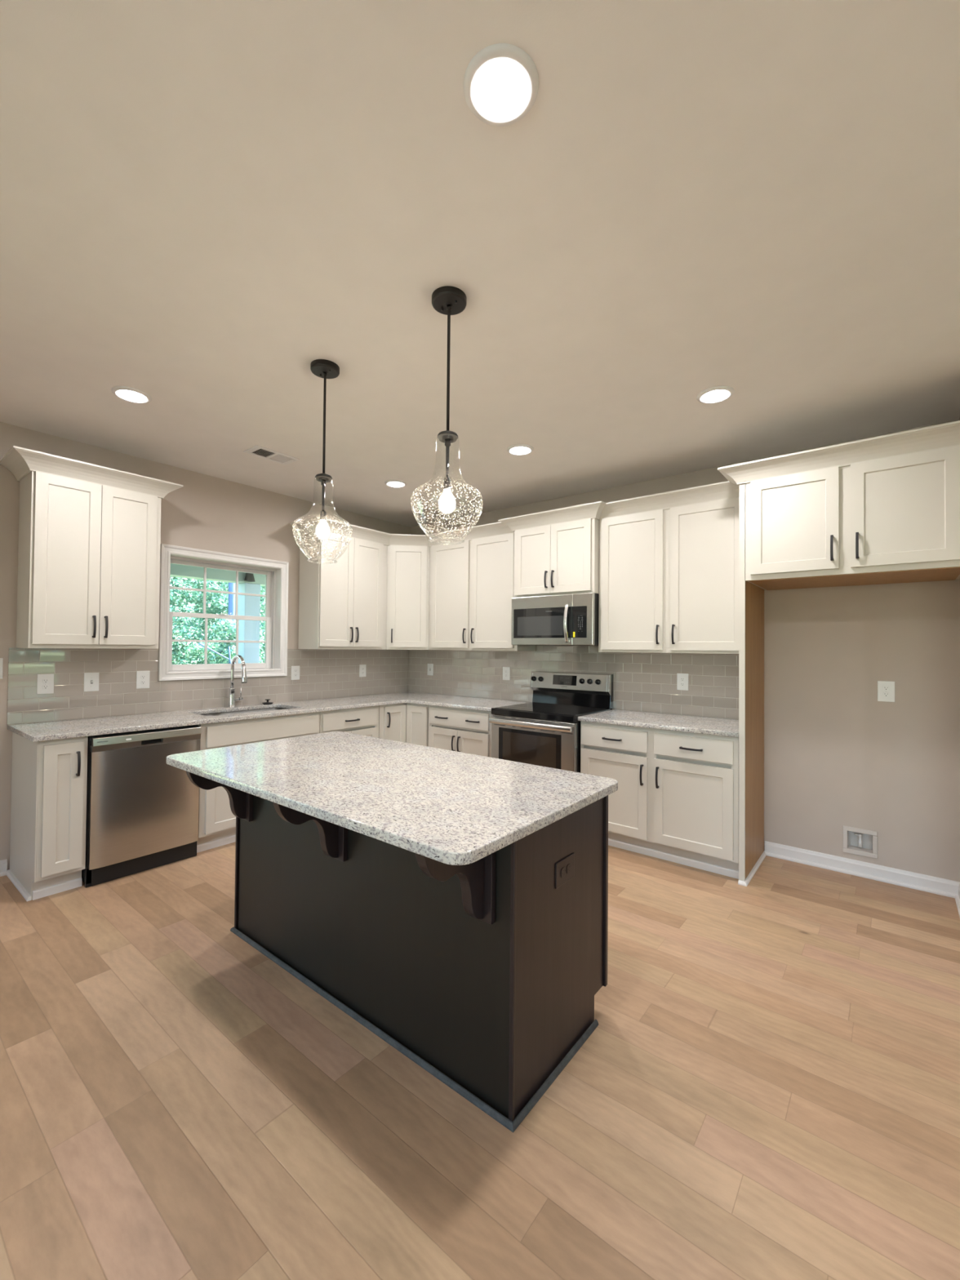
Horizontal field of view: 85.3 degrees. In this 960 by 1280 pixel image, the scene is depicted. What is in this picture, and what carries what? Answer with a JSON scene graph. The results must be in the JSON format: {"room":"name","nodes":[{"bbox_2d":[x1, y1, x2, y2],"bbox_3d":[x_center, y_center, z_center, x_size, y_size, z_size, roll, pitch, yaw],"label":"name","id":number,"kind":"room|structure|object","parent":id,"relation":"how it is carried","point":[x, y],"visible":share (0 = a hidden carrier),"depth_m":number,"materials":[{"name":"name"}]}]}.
{"room":"kitchen","nodes":[
{"label":"kitchen","id":0,"kind":"room"},
{"bbox_2d":[0,422,410,870],"bbox_3d":[-3.348,0.041,2.778,0.150,2.769,8.000,0,-1,39],"label":"wall","id":1,"kind":"structure","parent":0,"point":[208,513],"depth_m":4.02,"materials":[{"name":"paint"}]},
{"bbox_2d":[0,858,7,876],"bbox_3d":[-3.072,1.386,2.974,0.030,0.090,0.558,0,-1,39],"label":"baseboard","id":2,"kind":"structure","parent":1,"relation":"attached to","point":[3,864],"depth_m":3.18,"materials":[{"name":"paint"}]},
{"bbox_2d":[0,445,182,648],"bbox_3d":[-2.504,-0.514,3.388,0.410,1.137,0.891,0,-1,39],"label":"upper cabinet","id":3,"kind":"object","parent":1,"relation":"attached to","point":[90,534],"visible":1,"depth_m":3.25,"materials":[{"name":"paint"}]},
{"bbox_2d":[7,648,408,724],"bbox_3d":[-1.854,0.314,4.527,0.008,0.474,3.378,0,-1,39],"label":"tile backsplash","id":4,"kind":"structure","parent":1,"relation":"attached to","point":[324,673],"depth_m":3.81,"materials":[{"name":"grey tile"}]},
{"bbox_2d":[0,657,3,679],"bbox_3d":[-2.944,0.173,3.152,0.015,0.127,0.085,0,-1,39],"label":"wall switch","id":5,"kind":"object","parent":4,"relation":"attached to","point":[1,659],"visible":1,"depth_m":3.18,"materials":[{"name":"plastic"}]},
{"bbox_2d":[36,673,53,693],"bbox_3d":[-2.788,0.282,3.341,0.008,0.127,0.085,0,-1,39],"label":"wall outlet","id":6,"kind":"object","parent":4,"relation":"attached to","point":[45,682],"visible":1,"depth_m":3.34,"materials":[{"name":"plastic"}]},
{"bbox_2d":[42,678,48,683],"bbox_3d":[-2.786,0.263,3.340,0.002,0.029,0.033,0,-1,39],"label":"receptacle","id":7,"kind":"object","parent":6,"relation":"attached to","point":[44,680],"depth_m":3.34,"materials":[{"name":"plastic"}]},
{"bbox_2d":[42,684,48,688],"bbox_3d":[-2.786,0.301,3.340,0.002,0.029,0.033,0,-1,39],"label":"receptacle","id":8,"kind":"object","parent":6,"relation":"attached to","point":[44,686],"depth_m":3.34,"materials":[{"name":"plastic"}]},
{"bbox_2d":[84,672,99,691],"bbox_3d":[-2.632,0.285,3.531,0.015,0.127,0.085,0,-1,39],"label":"wall switch","id":9,"kind":"object","parent":4,"relation":"attached to","point":[91,679],"visible":1,"depth_m":3.53,"materials":[{"name":"plastic"}]},
{"bbox_2d":[136,671,150,688],"bbox_3d":[-2.442,0.288,3.776,0.008,0.127,0.085,0,-1,39],"label":"wall outlet","id":10,"kind":"object","parent":4,"relation":"attached to","point":[142,677],"visible":1,"depth_m":3.77,"materials":[{"name":"plastic"}]},
{"bbox_2d":[291,666,299,679],"bbox_3d":[-1.677,0.299,4.737,0.008,0.127,0.085,0,-1,39],"label":"wall outlet","id":11,"kind":"object","parent":4,"relation":"attached to","point":[295,669],"visible":1,"depth_m":4.73,"materials":[{"name":"plastic"}]},
{"bbox_2d":[359,664,366,676],"bbox_3d":[-1.200,0.315,5.336,0.008,0.127,0.085,0,-1,39],"label":"wall outlet","id":12,"kind":"object","parent":4,"relation":"attached to","point":[362,668],"visible":1,"depth_m":5.33,"materials":[{"name":"plastic"}]},
{"bbox_2d":[158,543,288,680],"bbox_3d":[-2.115,-0.197,4.318,0.183,1.019,1.037,0,-1,39],"label":"window","id":13,"kind":"structure","parent":1,"relation":"in","point":[276,613],"depth_m":4.32,"materials":[{"name":"paint"}]},
{"bbox_2d":[297,531,387,649],"bbox_3d":[-1.272,-0.433,4.965,0.358,1.044,0.788,0,-1,39],"label":"upper cabinet","id":14,"kind":"object","parent":1,"relation":"attached to","point":[343,603],"visible":0.98,"depth_m":4.76,"materials":[{"name":"paint"}]},
{"bbox_2d":[289,515,514,546],"bbox_3d":[-0.697,-0.996,4.859,2.045,0.097,0.775,1,-1,-2],"label":"crown molding","id":15,"kind":"structure","parent":14,"relation":"attached to","point":[498,528],"depth_m":4.86,"materials":[{"name":"paint"}]},
{"bbox_2d":[0,0,959,527],"bbox_3d":[-0.342,-1.528,0.419,8.100,0.350,8.600,0,-1,39],"label":"ceiling","id":16,"kind":"structure","parent":0,"point":[204,203],"depth_m":1.71,"materials":[{"name":"paint"}]},
{"bbox_2d":[111,386,151,403],"bbox_3d":[-1.884,-1.324,2.819,0.182,0.012,0.182,0,-1,39],"label":"recessed light","id":17,"kind":"object","parent":16,"relation":"in","point":[131,394],"visible":1,"depth_m":2.81,"materials":[{"name":"paint"}]},
{"bbox_2d":[244,444,299,465],"bbox_3d":[-1.476,-1.307,3.697,0.186,0.012,0.320,0,-1,39],"label":"ceiling vent","id":18,"kind":"object","parent":16,"relation":"in","point":[257,451],"visible":1,"depth_m":3.69,"materials":[{"name":"metal"}]},
{"bbox_2d":[292,359,351,564],"bbox_3d":[-0.755,-0.851,2.518,0.278,0.948,0.278,0,-1,39],"label":"pendant lamp","id":19,"kind":"object","parent":16,"relation":"hanging from","point":[322,368],"visible":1,"depth_m":2.51,"materials":[{"name":"glass"}]},
{"bbox_2d":[384,480,407,487],"bbox_3d":[-0.696,-1.291,4.307,0.182,0.012,0.182,0,-1,39],"label":"recessed light","id":20,"kind":"object","parent":16,"relation":"in","point":[393,483],"visible":1,"depth_m":4.30,"materials":[{"name":"paint"}]},
{"bbox_2d":[411,285,483,544],"bbox_3d":[-0.124,-0.853,2.013,0.278,0.948,0.278,0,-1,39],"label":"pendant lamp","id":21,"kind":"object","parent":16,"relation":"hanging from","point":[448,300],"visible":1,"depth_m":2.00,"materials":[{"name":"glass"}]},
{"bbox_2d":[463,43,538,126],"bbox_3d":[0.051,-1.331,1.258,0.182,0.012,0.182,0,-1,39],"label":"recessed light","id":22,"kind":"object","parent":16,"relation":"in","point":[501,80],"visible":1,"depth_m":1.25,"materials":[{"name":"paint"}]},
{"bbox_2d":[506,444,533,455],"bbox_3d":[0.274,-1.294,3.549,0.182,0.012,0.182,0,-1,39],"label":"recessed light","id":23,"kind":"object","parent":16,"relation":"in","point":[517,449],"visible":1,"depth_m":3.54,"materials":[{"name":"paint"}]},
{"bbox_2d":[696,385,734,404],"bbox_3d":[1.248,-1.297,2.763,0.182,0.012,0.182,0,-1,39],"label":"recessed light","id":24,"kind":"object","parent":16,"relation":"in","point":[715,394],"visible":1,"depth_m":2.75,"materials":[{"name":"paint"}]},
{"bbox_2d":[0,841,959,1279],"bbox_3d":[-0.368,1.476,0.374,7.800,0.120,8.300,0,-1,39],"label":"floor","id":25,"kind":"structure","parent":0,"point":[766,1086],"depth_m":1.60,"materials":[{"name":"brown wood"}]},
{"bbox_2d":[6,732,88,901],"bbox_3d":[-2.572,0.996,3.092,0.664,0.883,0.246,0,-1,39],"label":"base cabinet","id":26,"kind":"object","parent":25,"relation":"on","point":[49,778],"visible":0.97,"depth_m":2.94,"materials":[{"name":"paint"}]},
{"bbox_2d":[7,691,531,742],"bbox_3d":[-1.196,0.564,3.997,1.678,0.030,3.376,0,-1,39],"label":"countertop","id":27,"kind":"structure","parent":26,"relation":"on","point":[64,729],"depth_m":3.79,"materials":[{"name":"white stone"}]},
{"bbox_2d":[227,654,247,707],"bbox_3d":[-1.922,0.332,4.195,0.248,0.427,0.116,0,-1,39],"label":"kitchen faucet","id":28,"kind":"object","parent":27,"relation":"on","point":[232,699],"visible":1,"depth_m":4.21,"materials":[{"name":"silver metal"}]},
{"bbox_2d":[200,707,286,715],"bbox_3d":[-1.825,0.675,4.080,0.430,0.199,0.810,0,-1,39],"label":"sink","id":29,"kind":"object","parent":27,"relation":"in","point":[270,708],"visible":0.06,"depth_m":4.24,"materials":[{"name":"metal"}]},
{"bbox_2d":[262,698,273,704],"bbox_3d":[-1.819,0.529,4.462,0.090,0.042,0.090,0,-1,39],"label":"stopper","id":30,"kind":"object","parent":27,"relation":"on","point":[267,700],"visible":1,"depth_m":4.44,"materials":[{"name":"metal"}]},
{"bbox_2d":[81,724,201,888],"bbox_3d":[-2.293,1.008,3.427,0.628,0.874,0.614,0,-1,39],"label":"dishwasher","id":31,"kind":"object","parent":25,"relation":"on","point":[142,810],"visible":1,"depth_m":3.19,"materials":[{"name":"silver metal"}]},
{"bbox_2d":[196,711,319,853],"bbox_3d":[-1.812,1.017,4.041,0.656,0.883,0.932,0,-1,39],"label":"base cabinet","id":32,"kind":"object","parent":25,"relation":"on","point":[216,820],"visible":0.16,"depth_m":3.65,"materials":[{"name":"paint"}]},
{"bbox_2d":[320,705,379,737],"bbox_3d":[-1.326,1.030,4.652,0.656,0.883,0.621,0,-1,39],"label":"base cabinet","id":33,"kind":"object","parent":25,"relation":"on","point":[364,721],"visible":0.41,"depth_m":4.49,"materials":[{"name":"paint"}]},
{"bbox_2d":[186,771,608,1133],"bbox_3d":[-0.437,1.002,2.219,1.706,0.882,0.942,0,-1,39],"label":"kitchen island","id":34,"kind":"object","parent":25,"relation":"on","point":[486,975],"visible":0.75,"depth_m":1.83,"materials":[{"name":"brown wood"}]},
{"bbox_2d":[166,731,617,865],"bbox_3d":[-0.445,0.544,2.168,1.774,0.032,0.949,0,-1,39],"label":"island countertop","id":35,"kind":"structure","parent":34,"relation":"on","point":[446,806],"depth_m":1.86,"materials":[{"name":"white stone"}]},
{"bbox_2d":[555,852,574,888],"bbox_3d":[0.294,0.794,1.794,0.008,0.085,0.127,0,-1,39],"label":"wall outlet","id":36,"kind":"object","parent":34,"relation":"attached to","point":[564,868],"visible":1,"depth_m":1.79,"materials":[{"name":"brown plastic"}]},
{"bbox_2d":[560,866,565,877],"bbox_3d":[0.284,0.793,1.777,0.002,0.033,0.029,0,-1,39],"label":"receptacle","id":37,"kind":"object","parent":36,"relation":"attached to","point":[562,868],"depth_m":1.78,"materials":[{"name":"brown plastic"}]},
{"bbox_2d":[566,863,570,874],"bbox_3d":[0.308,0.794,1.807,0.002,0.033,0.029,0,-1,39],"label":"receptacle","id":38,"kind":"object","parent":36,"relation":"attached to","point":[568,865],"depth_m":1.80,"materials":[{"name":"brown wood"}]},
{"bbox_2d":[378,702,430,746],"bbox_3d":[-0.741,1.043,5.185,0.907,0.883,0.933,0,-1,39],"label":"base cabinet","id":39,"kind":"object","parent":25,"relation":"on","point":[406,722],"visible":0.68,"depth_m":4.86,"materials":[{"name":"paint"}]},
{"bbox_2d":[429,705,491,757],"bbox_3d":[0.001,1.044,4.771,0.762,0.883,0.656,0,-1,39],"label":"base cabinet","id":40,"kind":"object","parent":25,"relation":"on","point":[454,729],"visible":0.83,"depth_m":4.54,"materials":[{"name":"paint"}]},
{"bbox_2d":[488,671,613,773],"bbox_3d":[0.577,0.881,4.261,0.764,1.204,0.739,0,-1,39],"label":"range","id":41,"kind":"object","parent":25,"relation":"on","point":[544,731],"visible":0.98,"depth_m":4.14,"materials":[{"name":"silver metal"}]},
{"bbox_2d":[488,714,580,773],"bbox_3d":[0.571,1.031,4.252,0.762,0.842,0.720,0,-1,39],"label":"oven","id":42,"kind":"object","parent":41,"relation":"in","point":[544,741],"depth_m":3.97,"materials":[{"name":"silver metal"}]},
{"bbox_2d":[491,704,612,723],"bbox_3d":[0.592,0.586,4.280,0.762,0.050,0.665,0,-1,39],"label":"cooktop","id":43,"kind":"object","parent":41,"relation":"in","point":[546,713],"depth_m":4.11,"materials":[{"name":"black glass"}]},
{"bbox_2d":[580,720,738,879],"bbox_3d":[1.327,1.039,3.716,1.068,0.883,0.656,0,-1,39],"label":"base cabinet","id":44,"kind":"object","parent":25,"relation":"on","point":[676,799],"visible":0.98,"depth_m":3.42,"materials":[{"name":"paint"}]},
{"bbox_2d":[577,709,738,737],"bbox_3d":[1.336,0.582,3.734,1.076,0.030,0.634,0,-1,39],"label":"countertop","id":45,"kind":"structure","parent":44,"relation":"on","point":[693,724],"depth_m":3.62,"materials":[{"name":"white stone"}]},
{"bbox_2d":[737,484,766,886],"bbox_3d":[1.784,0.264,3.394,0.048,2.432,0.634,0,-1,39],"label":"panel","id":46,"kind":"object","parent":25,"relation":"on","point":[752,854],"visible":0.91,"depth_m":3.27,"materials":[{"name":"paint"}]},
{"bbox_2d":[408,419,959,881],"bbox_3d":[2.182,0.102,3.584,7.800,2.769,0.150,0,-1,39],"label":"wall","id":47,"kind":"structure","parent":0,"point":[836,755],"depth_m":3.31,"materials":[{"name":"paint"}]},
{"bbox_2d":[386,545,429,649],"bbox_3d":[-0.747,-0.422,5.431,0.596,1.044,0.602,0,-1,39],"label":"upper cabinet","id":48,"kind":"object","parent":47,"relation":"attached to","point":[407,623],"visible":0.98,"depth_m":5.21,"materials":[{"name":"paint"}]},
{"bbox_2d":[428,533,535,651],"bbox_3d":[-0.013,-0.422,5.005,1.077,1.044,0.358,0,-1,39],"label":"upper cabinet","id":49,"kind":"object","parent":47,"relation":"attached to","point":[471,582],"visible":0.94,"depth_m":4.86,"materials":[{"name":"paint"}]},
{"bbox_2d":[497,501,604,597],"bbox_3d":[0.680,-0.702,4.393,0.965,0.676,0.478,0,-1,39],"label":"upper cabinet","id":50,"kind":"object","parent":47,"relation":"attached to","point":[557,551],"visible":0.92,"depth_m":4.23,"materials":[{"name":"paint"}]},
{"bbox_2d":[511,592,599,645],"bbox_3d":[0.676,-0.159,4.386,0.764,0.408,0.459,0,-1,39],"label":"microwave oven","id":51,"kind":"object","parent":50,"relation":"attached to","point":[565,620],"visible":0.99,"depth_m":4.21,"materials":[{"name":"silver metal"}]},
{"bbox_2d":[408,645,738,719],"bbox_3d":[0.582,0.313,4.752,3.522,0.525,0.008,0,-1,39],"label":"tile backsplash","id":52,"kind":"structure","parent":47,"relation":"attached to","point":[642,682],"depth_m":4.36,"materials":[{"name":"grey tile"}]},
{"bbox_2d":[427,663,433,675],"bbox_3d":[-0.541,0.319,5.630,0.085,0.127,0.015,0,-1,39],"label":"wall switch","id":53,"kind":"object","parent":52,"relation":"attached to","point":[430,666],"visible":1,"depth_m":5.63,"materials":[{"name":"plastic"}]},
{"bbox_2d":[502,666,510,679],"bbox_3d":[0.252,0.322,5.004,0.085,0.127,0.008,0,-1,39],"label":"wall outlet","id":54,"kind":"object","parent":52,"relation":"attached to","point":[506,670],"visible":1,"depth_m":5.00,"materials":[{"name":"plastic"}]},
{"bbox_2d":[676,673,688,690],"bbox_3d":[1.546,0.320,3.974,0.085,0.127,0.008,0,-1,39],"label":"wall outlet","id":55,"kind":"object","parent":52,"relation":"attached to","point":[682,678],"visible":1,"depth_m":3.97,"materials":[{"name":"plastic"}]},
{"bbox_2d":[598,480,739,653],"bbox_3d":[1.417,-0.473,3.840,1.071,1.137,0.402,0,-1,39],"label":"upper cabinet","id":56,"kind":"object","parent":47,"relation":"attached to","point":[668,561],"visible":0.74,"depth_m":3.72,"materials":[{"name":"paint"}]},
{"bbox_2d":[717,420,959,590],"bbox_3d":[2.115,-0.700,3.099,1.137,0.694,0.715,0,-1,39],"label":"upper cabinet","id":57,"kind":"object","parent":47,"relation":"attached to","point":[885,508],"visible":0.99,"depth_m":2.82,"materials":[{"name":"paint"}]},
{"bbox_2d":[843,825,877,858],"bbox_3d":[2.444,1.276,3.344,0.176,0.168,0.156,0,-1,39],"label":"water supply box","id":58,"kind":"object","parent":47,"relation":"attached to","point":[856,841],"visible":1,"depth_m":3.32,"materials":[{"name":"white plastic"}]},
{"bbox_2d":[764,840,959,897],"bbox_3d":[2.364,1.439,3.294,1.006,0.090,0.030,0,-1,39],"label":"baseboard","id":59,"kind":"structure","parent":47,"relation":"attached to","point":[942,886],"depth_m":3.26,"materials":[{"name":"paint"}]},
{"bbox_2d":[877,680,894,702],"bbox_3d":[2.510,0.318,3.217,0.085,0.127,0.008,0,-1,39],"label":"wall outlet","id":60,"kind":"object","parent":47,"relation":"attached to","point":[886,689],"visible":1,"depth_m":3.22,"materials":[{"name":"plastic"}]},
{"bbox_2d":[882,685,889,690],"bbox_3d":[2.509,0.298,3.216,0.033,0.029,0.002,0,-1,39],"label":"receptacle","id":61,"kind":"object","parent":60,"relation":"attached to","point":[884,687],"depth_m":3.22,"materials":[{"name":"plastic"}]},
{"bbox_2d":[882,692,889,697],"bbox_3d":[2.508,0.337,3.215,0.033,0.029,0.002,0,-1,39],"label":"receptacle","id":62,"kind":"object","parent":60,"relation":"attached to","point":[884,694],"depth_m":3.21,"materials":[{"name":"plastic"}]},
{"bbox_3d":[2.598,0.092,2.684,0.128,2.769,0.740,0,-1,39],"label":"wall","id":63,"kind":"structure","parent":0,"visible":0},
{"bbox_2d":[955,883,959,917],"bbox_3d":[2.577,1.431,2.652,0.188,0.090,0.770,0,-1,39],"label":"baseboard","id":64,"kind":"structure","parent":63,"relation":"attached to","point":[957,896],"depth_m":2.93,"materials":[{"name":"paint"}]},
{"label":"outside","id":65,"kind":"structure","parent":0,"visible":0},
{"bbox_3d":[-0.816,2.104,5.830,120.000,0.020,120.000,0,-1,39],"label":"ground","id":66,"kind":"structure","parent":65,"visible":0},
{"bbox_2d":[198,642,231,662],"bbox_3d":[-4.968,1.091,10.220,0.092,2.064,1.078,0,-1,44],"label":"branch","id":67,"kind":"object","parent":66,"relation":"on","point":[199,643],"visible":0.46,"depth_m":10.06,"materials":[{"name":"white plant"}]},
{"bbox_2d":[169,576,265,664],"bbox_3d":[-10.001,-2.316,6.489,6.862,8.910,25.071,0,-1,26],"label":"foliage","id":68,"kind":"object","parent":66,"relation":"on","point":[183,628],"visible":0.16,"depth_m":11.39,"materials":[{"name":"green plant"}]},
{"bbox_2d":[228,646,231,663],"bbox_3d":[-4.728,1.125,10.001,0.223,1.995,0.050,1,-1,-24],"label":"branch","id":69,"kind":"object","parent":66,"relation":"on","point":[229,656],"visible":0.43,"depth_m":9.97,"materials":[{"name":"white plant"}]},
{"bbox_2d":[227,582,235,663],"bbox_3d":[-5.195,-1.667,10.974,0.200,7.602,0.211,0,-1,39],"label":"tree","id":70,"kind":"object","parent":66,"relation":"on","point":[231,609],"visible":0.11,"depth_m":10.86,"materials":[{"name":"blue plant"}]},
{"bbox_3d":[-4.221,1.760,3.562,2.199,0.540,10.200,0,-1,39],"label":"floor","id":71,"kind":"structure","parent":66,"relation":"on","visible":0},
{"bbox_2d":[237,582,260,663],"bbox_3d":[-2.927,0.420,6.558,0.250,2.253,0.250,0,-1,39],"label":"porch column","id":72,"kind":"structure","parent":71,"relation":"on","point":[248,630],"depth_m":6.49,"materials":[{"name":"white paint"}]},
{"bbox_2d":[170,559,269,586],"bbox_3d":[-4.854,-0.925,4.125,0.180,0.324,10.200,0,-1,39],"label":"beam","id":73,"kind":"structure","parent":72,"relation":"on","point":[176,570],"depth_m":6.14,"materials":[{"name":"paint"}]},
{"bbox_2d":[244,568,255,582],"bbox_3d":[-2.838,-0.799,6.417,0.128,0.152,0.128,0,-1,39],"label":"floodlight","id":74,"kind":"object","parent":73,"relation":"attached to","point":[249,577],"visible":0.8,"depth_m":6.38,"materials":[{"name":"metal"}]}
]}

